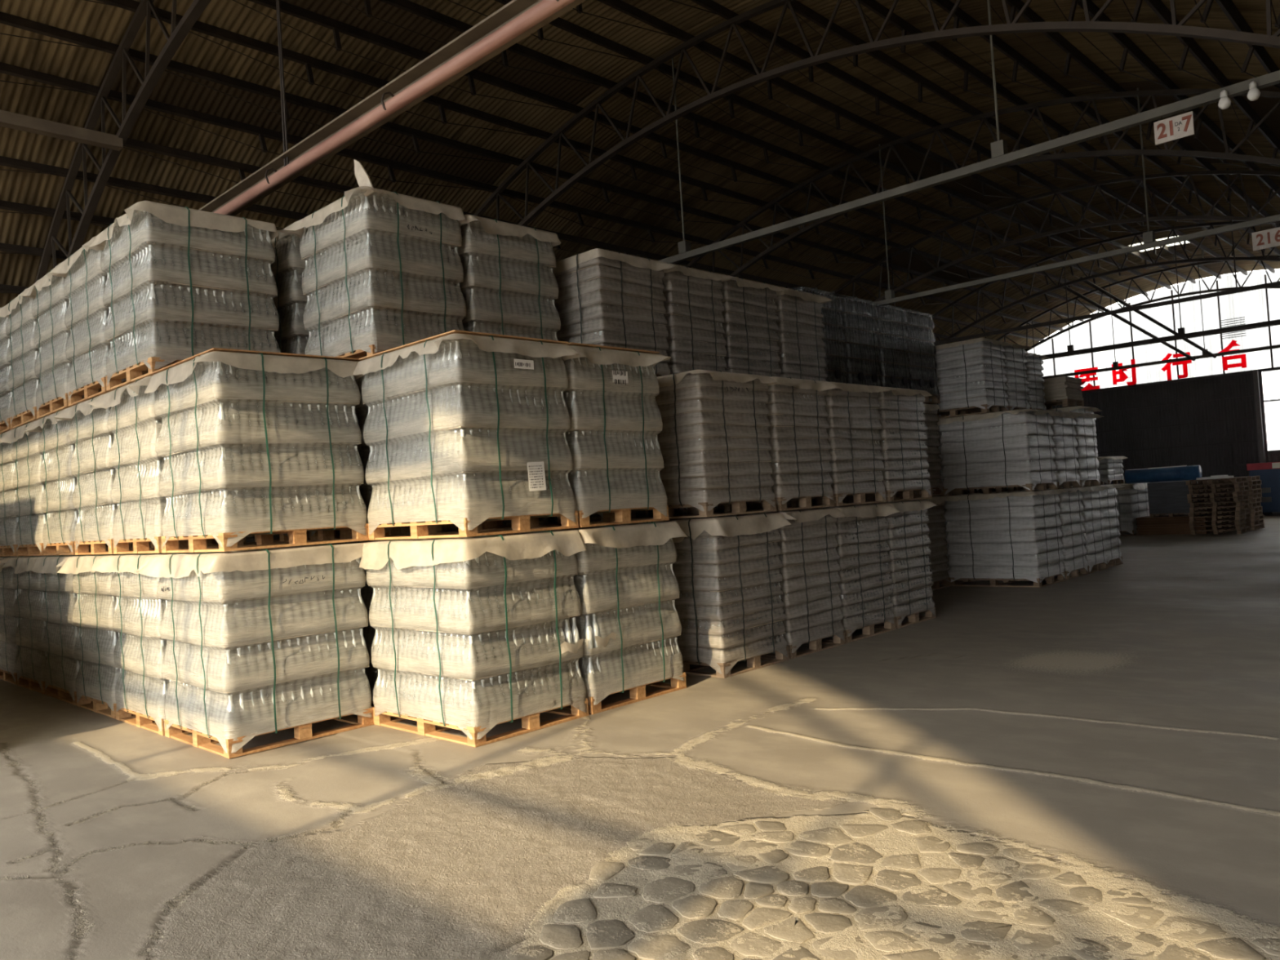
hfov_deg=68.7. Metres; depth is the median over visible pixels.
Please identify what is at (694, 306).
pallet
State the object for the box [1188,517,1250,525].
pallet
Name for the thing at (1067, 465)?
pallet
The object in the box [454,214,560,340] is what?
pallet
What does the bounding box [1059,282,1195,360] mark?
bar
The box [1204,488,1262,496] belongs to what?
pallet
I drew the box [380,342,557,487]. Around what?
bottle
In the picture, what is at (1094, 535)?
pallet
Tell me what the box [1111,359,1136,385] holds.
red character
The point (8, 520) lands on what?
pallet
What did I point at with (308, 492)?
bottle
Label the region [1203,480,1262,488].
pallet
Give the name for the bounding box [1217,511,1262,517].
pallet
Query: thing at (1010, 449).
pallet
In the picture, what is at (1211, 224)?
roof truss
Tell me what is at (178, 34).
roof truss
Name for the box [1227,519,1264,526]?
pallet
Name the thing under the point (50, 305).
pallet
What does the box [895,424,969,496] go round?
pallet
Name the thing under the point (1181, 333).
tie beam
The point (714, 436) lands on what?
pallet
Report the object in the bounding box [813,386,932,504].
pallet
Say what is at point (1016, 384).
pallet
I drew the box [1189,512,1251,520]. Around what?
pallet
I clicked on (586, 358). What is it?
bottle
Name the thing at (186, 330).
bottle
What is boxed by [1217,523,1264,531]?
pallet
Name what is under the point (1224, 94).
socket
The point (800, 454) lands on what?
pallet
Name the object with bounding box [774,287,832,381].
pallet
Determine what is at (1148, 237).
tie beam
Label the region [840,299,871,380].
bottle
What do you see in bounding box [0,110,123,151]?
strut
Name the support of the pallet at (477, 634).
on the floor
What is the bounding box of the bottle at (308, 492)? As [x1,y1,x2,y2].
[177,362,349,512]
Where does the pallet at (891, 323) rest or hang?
on the pallet at (900, 495)
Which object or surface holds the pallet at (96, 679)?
on the floor
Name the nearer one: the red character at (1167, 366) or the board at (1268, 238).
the board at (1268, 238)
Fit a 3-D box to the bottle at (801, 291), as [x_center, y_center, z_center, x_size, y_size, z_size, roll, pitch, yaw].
[2.185,-1.917,13.314,0.900,1.270,0.800,-5,-2,44]
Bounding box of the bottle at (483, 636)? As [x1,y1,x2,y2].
[383,551,567,695]
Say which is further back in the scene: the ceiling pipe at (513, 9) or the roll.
the roll
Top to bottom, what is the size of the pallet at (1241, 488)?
0.114 m
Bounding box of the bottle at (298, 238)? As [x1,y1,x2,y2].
[276,238,302,346]
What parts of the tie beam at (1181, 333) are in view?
hanger rod, hanger rod, hanger plate, rail, hanger rod, hanger plate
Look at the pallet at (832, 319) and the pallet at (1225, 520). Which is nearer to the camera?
the pallet at (832, 319)
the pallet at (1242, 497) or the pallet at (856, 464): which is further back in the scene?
the pallet at (1242, 497)
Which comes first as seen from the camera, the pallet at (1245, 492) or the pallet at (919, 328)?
the pallet at (919, 328)
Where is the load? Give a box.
[1146,480,1201,517]
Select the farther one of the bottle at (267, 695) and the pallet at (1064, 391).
the pallet at (1064, 391)
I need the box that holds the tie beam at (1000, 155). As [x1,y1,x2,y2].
[657,0,1279,264]
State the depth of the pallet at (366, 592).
7.95 m
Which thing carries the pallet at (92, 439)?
on the pallet at (96, 679)
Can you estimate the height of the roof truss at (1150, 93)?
8.341 m
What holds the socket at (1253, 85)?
attached to the ceiling lamp at (1254, 93)
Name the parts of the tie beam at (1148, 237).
hanger rod, hanger plate, rail, hanger rod, hanger plate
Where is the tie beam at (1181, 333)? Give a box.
[981,225,1279,358]
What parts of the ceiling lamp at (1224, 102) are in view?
bulb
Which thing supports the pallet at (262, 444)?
on the pallet at (260, 641)
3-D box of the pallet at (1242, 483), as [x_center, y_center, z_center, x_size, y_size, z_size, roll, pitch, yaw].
[14.670,0.137,23.768,1.100,0.114,1.150,-5,-2,44]
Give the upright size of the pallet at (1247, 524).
0.114 m
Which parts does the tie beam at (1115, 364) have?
hanger rod, hanger rod, hanger plate, rail, hanger rod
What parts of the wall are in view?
gable panel, gable post, gable panel, wall panel, gable panel, gable post, wall panel, gable panel, wall panel, gable post, gable panel, wall panel, gable panel, wall rail, gable post, wall rail, wall rail, wall panel, gable sill, wall rail, gable panel, wall panel, gable post, gable panel, wall panel, gable panel, gable post, wall panel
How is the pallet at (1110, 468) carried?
on the pallet at (1132, 499)
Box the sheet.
[1195,475,1233,479]
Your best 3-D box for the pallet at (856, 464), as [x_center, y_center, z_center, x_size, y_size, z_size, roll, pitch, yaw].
[2.136,-0.385,10.961,1.295,1.378,1.134,-5,-2,44]
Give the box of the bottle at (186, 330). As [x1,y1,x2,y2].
[151,213,263,349]
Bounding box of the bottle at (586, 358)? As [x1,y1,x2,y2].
[568,358,649,480]
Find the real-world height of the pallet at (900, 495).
1.486 m
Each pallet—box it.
[0,288,39,429]
[0,307,13,434]
[0,420,149,555]
[0,431,18,556]
[0,555,28,684]
[0,555,60,694]
[21,266,84,418]
[24,408,151,555]
[31,554,95,705]
[48,235,126,406]
[53,394,218,555]
[57,553,133,718]
[87,376,287,554]
[88,200,280,391]
[91,552,182,735]
[138,542,373,758]
[144,347,368,552]
[270,230,313,354]
[273,529,340,541]
[283,159,466,361]
[310,374,458,540]
[336,538,403,718]
[353,329,579,540]
[359,529,589,747]
[409,519,558,532]
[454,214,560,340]
[482,342,671,529]
[540,521,688,714]
[542,507,674,524]
[552,248,675,377]
[630,369,777,519]
[638,512,791,678]
[644,504,724,516]
[662,263,731,374]
[684,503,749,513]
[713,376,838,512]
[720,275,784,377]
[757,507,845,658]
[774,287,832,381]
[795,382,889,506]
[797,286,848,383]
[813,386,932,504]
[815,503,900,643]
[836,295,883,386]
[865,403,944,498]
[865,491,917,499]
[866,500,937,628]
[872,302,911,389]
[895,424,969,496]
[902,309,940,404]
[913,495,951,590]
[924,337,1013,418]
[931,494,963,583]
[933,488,995,494]
[937,408,1060,496]
[943,488,1067,587]
[948,342,1032,416]
[977,410,1083,493]
[981,487,1089,579]
[1004,412,1103,491]
[1005,405,1102,490]
[1024,352,1048,410]
[1042,376,1084,409]
[1061,484,1124,567]
[1061,485,1109,573]
[1071,456,1127,485]
[1111,482,1149,535]
[1185,476,1247,484]
[1186,490,1248,498]
[1187,481,1248,489]
[1187,494,1248,502]
[1188,485,1249,493]
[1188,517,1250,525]
[1189,499,1249,507]
[1189,504,1248,511]
[1189,508,1251,516]
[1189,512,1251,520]
[1189,521,1250,530]
[1190,526,1251,534]
[1202,475,1260,483]
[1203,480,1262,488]
[1203,502,1261,509]
[1204,484,1261,492]
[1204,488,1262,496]
[1204,493,1262,501]
[1204,497,1262,505]
[1204,506,1262,514]
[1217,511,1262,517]
[1217,514,1264,522]
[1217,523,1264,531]
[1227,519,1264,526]
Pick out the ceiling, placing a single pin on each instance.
(211, 120)
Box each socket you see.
[1219,89,1227,97]
[1248,80,1257,89]
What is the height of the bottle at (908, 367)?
1.270 m
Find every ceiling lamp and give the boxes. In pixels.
[1217,89,1231,109]
[1247,80,1260,101]
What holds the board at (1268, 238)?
hanging from the tie beam at (1148, 237)
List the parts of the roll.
metal strip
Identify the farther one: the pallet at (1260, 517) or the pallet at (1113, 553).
the pallet at (1260, 517)
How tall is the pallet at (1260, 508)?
0.114 m
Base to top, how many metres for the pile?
0.458 m
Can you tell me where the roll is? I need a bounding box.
[1124,465,1201,483]
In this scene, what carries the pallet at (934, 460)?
on the pallet at (939, 566)
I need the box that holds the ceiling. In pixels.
[0,0,1279,556]
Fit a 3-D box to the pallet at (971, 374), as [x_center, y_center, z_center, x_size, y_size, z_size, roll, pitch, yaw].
[5.351,-1.646,15.466,1.355,1.208,1.042,-5,-2,44]
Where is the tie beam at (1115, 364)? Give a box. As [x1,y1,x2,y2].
[1031,262,1279,378]
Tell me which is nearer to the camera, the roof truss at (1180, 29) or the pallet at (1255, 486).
the roof truss at (1180, 29)
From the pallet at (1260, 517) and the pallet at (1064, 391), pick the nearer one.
the pallet at (1064, 391)
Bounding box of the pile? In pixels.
[1135,513,1217,535]
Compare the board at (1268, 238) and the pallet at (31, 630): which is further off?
the board at (1268, 238)
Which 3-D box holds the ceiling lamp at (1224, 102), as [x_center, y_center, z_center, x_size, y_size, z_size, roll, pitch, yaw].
[5.629,-3.665,9.030,0.110,0.180,0.110,-5,-2,44]
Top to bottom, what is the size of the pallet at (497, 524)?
1.486 m
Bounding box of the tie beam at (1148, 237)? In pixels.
[866,88,1279,306]
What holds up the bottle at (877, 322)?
on the pallet at (891, 323)
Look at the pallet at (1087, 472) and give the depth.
16.21 m
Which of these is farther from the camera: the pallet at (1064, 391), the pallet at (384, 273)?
the pallet at (1064, 391)
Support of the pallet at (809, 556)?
on the floor
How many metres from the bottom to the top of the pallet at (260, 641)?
1.486 m
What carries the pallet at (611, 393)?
on the pallet at (628, 623)
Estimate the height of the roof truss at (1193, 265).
8.341 m
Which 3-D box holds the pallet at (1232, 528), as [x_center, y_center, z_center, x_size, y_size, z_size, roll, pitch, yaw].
[14.718,1.281,23.742,1.100,0.114,1.150,-5,-2,43]
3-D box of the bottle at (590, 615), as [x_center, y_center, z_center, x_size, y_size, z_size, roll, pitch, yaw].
[-0.526,1.106,8.366,1.180,1.278,0.940,-5,-2,44]
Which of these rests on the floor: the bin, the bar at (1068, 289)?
the bin
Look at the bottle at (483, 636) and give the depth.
7.07 m
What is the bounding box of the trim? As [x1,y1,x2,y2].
[1252,369,1266,462]
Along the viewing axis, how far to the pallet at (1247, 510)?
23.65 m
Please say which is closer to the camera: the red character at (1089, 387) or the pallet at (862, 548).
the pallet at (862, 548)
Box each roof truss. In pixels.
[8,0,211,556]
[473,0,1279,226]
[555,88,1279,519]
[827,170,1279,302]
[930,221,1279,345]
[940,255,1279,417]
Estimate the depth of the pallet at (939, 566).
15.01 m
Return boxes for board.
[1153,110,1194,145]
[1251,221,1279,250]
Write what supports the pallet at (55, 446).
on the pallet at (61, 668)
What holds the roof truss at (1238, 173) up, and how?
on the floor
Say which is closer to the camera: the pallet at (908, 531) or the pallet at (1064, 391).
the pallet at (908, 531)
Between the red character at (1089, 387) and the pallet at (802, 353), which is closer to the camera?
the pallet at (802, 353)
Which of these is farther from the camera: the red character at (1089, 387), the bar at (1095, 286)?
the red character at (1089, 387)
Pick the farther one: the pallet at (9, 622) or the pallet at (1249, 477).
the pallet at (1249, 477)
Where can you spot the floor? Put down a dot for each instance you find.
(1086, 766)
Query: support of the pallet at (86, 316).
on the pallet at (92, 439)
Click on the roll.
(1190, 472)
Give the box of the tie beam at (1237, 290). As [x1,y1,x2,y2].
[890,168,1279,345]
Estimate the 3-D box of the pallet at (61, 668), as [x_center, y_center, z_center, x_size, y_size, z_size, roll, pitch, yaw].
[-5.653,1.513,10.090,1.177,1.486,1.321,-5,-2,44]
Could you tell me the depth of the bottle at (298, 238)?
9.00 m
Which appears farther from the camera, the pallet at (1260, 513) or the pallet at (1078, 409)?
the pallet at (1260, 513)
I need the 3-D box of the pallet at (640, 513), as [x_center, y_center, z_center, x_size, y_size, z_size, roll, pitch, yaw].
[-0.375,-0.253,10.002,1.085,1.378,1.067,-5,-2,44]
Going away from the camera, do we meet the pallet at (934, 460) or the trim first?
the pallet at (934, 460)
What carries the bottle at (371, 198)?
on the pallet at (384, 273)
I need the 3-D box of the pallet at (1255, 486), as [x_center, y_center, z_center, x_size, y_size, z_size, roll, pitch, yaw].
[15.571,0.218,24.656,1.100,0.114,1.150,-5,-2,44]
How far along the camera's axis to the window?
32.39 m
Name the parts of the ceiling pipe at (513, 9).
hanger rod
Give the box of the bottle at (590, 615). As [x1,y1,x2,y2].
[582,542,662,662]
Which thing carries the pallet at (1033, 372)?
on the pallet at (1087, 472)
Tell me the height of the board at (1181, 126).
0.270 m
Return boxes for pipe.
[213,0,575,215]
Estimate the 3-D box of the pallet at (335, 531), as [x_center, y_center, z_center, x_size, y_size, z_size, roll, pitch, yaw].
[-3.191,-0.133,9.436,1.126,1.458,1.234,-5,-2,44]
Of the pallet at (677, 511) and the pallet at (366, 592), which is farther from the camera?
the pallet at (677, 511)
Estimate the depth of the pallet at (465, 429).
7.13 m
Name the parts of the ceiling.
tension rod, tension rod, tension rod, tension rod, tension rod, tension rod, tension rod, tension rod, tension rod, tension rod, tension rod, tension rod, tension rod, tension rod, tension rod, tension rod, tension rod, tension rod, tension rod, tension rod, tension rod, tension rod, tension rod, tension rod, tension rod, tension rod, tension rod, tension rod, tension rod, tension rod, tension rod, tension rod, tension rod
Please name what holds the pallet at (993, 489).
on the pallet
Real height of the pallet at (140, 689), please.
1.486 m
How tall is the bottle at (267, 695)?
1.278 m
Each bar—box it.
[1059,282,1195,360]
[1079,276,1216,358]
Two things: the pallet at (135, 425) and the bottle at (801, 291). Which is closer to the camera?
the pallet at (135, 425)
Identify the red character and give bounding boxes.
[1074,366,1099,391]
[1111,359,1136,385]
[1161,351,1191,380]
[1218,339,1248,370]
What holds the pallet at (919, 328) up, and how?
on the pallet at (934, 460)
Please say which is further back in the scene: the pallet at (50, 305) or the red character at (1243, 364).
the red character at (1243, 364)
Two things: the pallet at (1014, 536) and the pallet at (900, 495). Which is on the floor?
the pallet at (1014, 536)
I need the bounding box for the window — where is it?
[1258,369,1279,452]
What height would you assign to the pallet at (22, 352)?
1.458 m
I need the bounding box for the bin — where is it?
[1246,462,1279,515]
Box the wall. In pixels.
[933,270,1279,515]
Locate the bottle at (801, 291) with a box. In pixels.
[800,290,835,374]
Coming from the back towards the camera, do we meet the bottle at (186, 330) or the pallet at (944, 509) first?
the pallet at (944, 509)
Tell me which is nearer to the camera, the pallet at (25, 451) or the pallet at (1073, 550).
the pallet at (25, 451)
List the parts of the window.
pane, pane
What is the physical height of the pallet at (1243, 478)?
0.114 m
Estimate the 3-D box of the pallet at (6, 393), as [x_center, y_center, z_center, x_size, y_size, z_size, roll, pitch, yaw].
[-7.505,-1.300,11.746,1.176,1.458,1.332,-5,-2,44]
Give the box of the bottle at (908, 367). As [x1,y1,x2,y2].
[903,313,928,386]
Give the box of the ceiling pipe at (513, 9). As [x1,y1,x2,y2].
[199,0,586,216]
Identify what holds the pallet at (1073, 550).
on the floor
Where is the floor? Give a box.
[0,511,1279,959]
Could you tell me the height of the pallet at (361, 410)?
1.486 m
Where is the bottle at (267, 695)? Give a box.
[231,565,350,704]
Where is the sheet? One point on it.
(1215, 477)
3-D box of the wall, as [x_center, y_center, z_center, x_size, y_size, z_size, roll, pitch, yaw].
[20.363,-2.996,33.681,25.000,8.449,0.120,-5,-2,44]
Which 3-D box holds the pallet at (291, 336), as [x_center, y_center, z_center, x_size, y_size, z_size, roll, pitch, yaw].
[-3.295,-1.617,9.458,1.117,1.458,1.258,-5,-2,44]
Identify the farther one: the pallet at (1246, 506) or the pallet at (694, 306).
the pallet at (1246, 506)
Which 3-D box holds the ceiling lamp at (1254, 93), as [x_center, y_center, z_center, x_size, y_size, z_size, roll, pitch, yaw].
[5.801,-3.680,8.864,0.110,0.180,0.110,-5,-2,44]
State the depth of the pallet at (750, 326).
11.06 m
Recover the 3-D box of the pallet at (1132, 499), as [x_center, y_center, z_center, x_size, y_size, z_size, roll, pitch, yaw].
[13.164,0.794,25.727,1.380,1.378,1.780,-5,-2,44]
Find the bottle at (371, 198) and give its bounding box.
[315,197,452,333]
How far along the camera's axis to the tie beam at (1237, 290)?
20.72 m
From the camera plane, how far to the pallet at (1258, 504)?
24.31 m
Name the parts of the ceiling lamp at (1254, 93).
bulb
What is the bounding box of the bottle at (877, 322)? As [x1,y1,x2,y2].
[872,306,902,383]
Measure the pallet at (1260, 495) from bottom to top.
0.114 m
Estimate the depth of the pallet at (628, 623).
7.83 m
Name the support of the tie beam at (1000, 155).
attached to the roof truss at (1180, 29)
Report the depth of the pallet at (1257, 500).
24.41 m
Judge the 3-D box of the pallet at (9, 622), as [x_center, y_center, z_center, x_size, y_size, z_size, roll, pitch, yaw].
[-7.318,1.655,11.633,1.176,1.486,1.384,-5,-2,44]
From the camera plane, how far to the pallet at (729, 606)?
8.88 m
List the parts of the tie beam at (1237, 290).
hanger rod, rail, hanger rod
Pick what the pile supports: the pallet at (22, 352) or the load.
the load
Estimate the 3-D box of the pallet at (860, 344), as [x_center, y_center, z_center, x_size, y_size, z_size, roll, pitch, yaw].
[2.892,-1.896,14.048,1.155,1.476,0.955,-5,-2,44]
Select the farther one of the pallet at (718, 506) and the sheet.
the sheet
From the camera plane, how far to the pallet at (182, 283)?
8.15 m
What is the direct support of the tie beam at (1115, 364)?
attached to the roof truss at (1193, 265)
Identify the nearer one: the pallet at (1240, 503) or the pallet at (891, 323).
the pallet at (891, 323)
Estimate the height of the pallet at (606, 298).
1.348 m

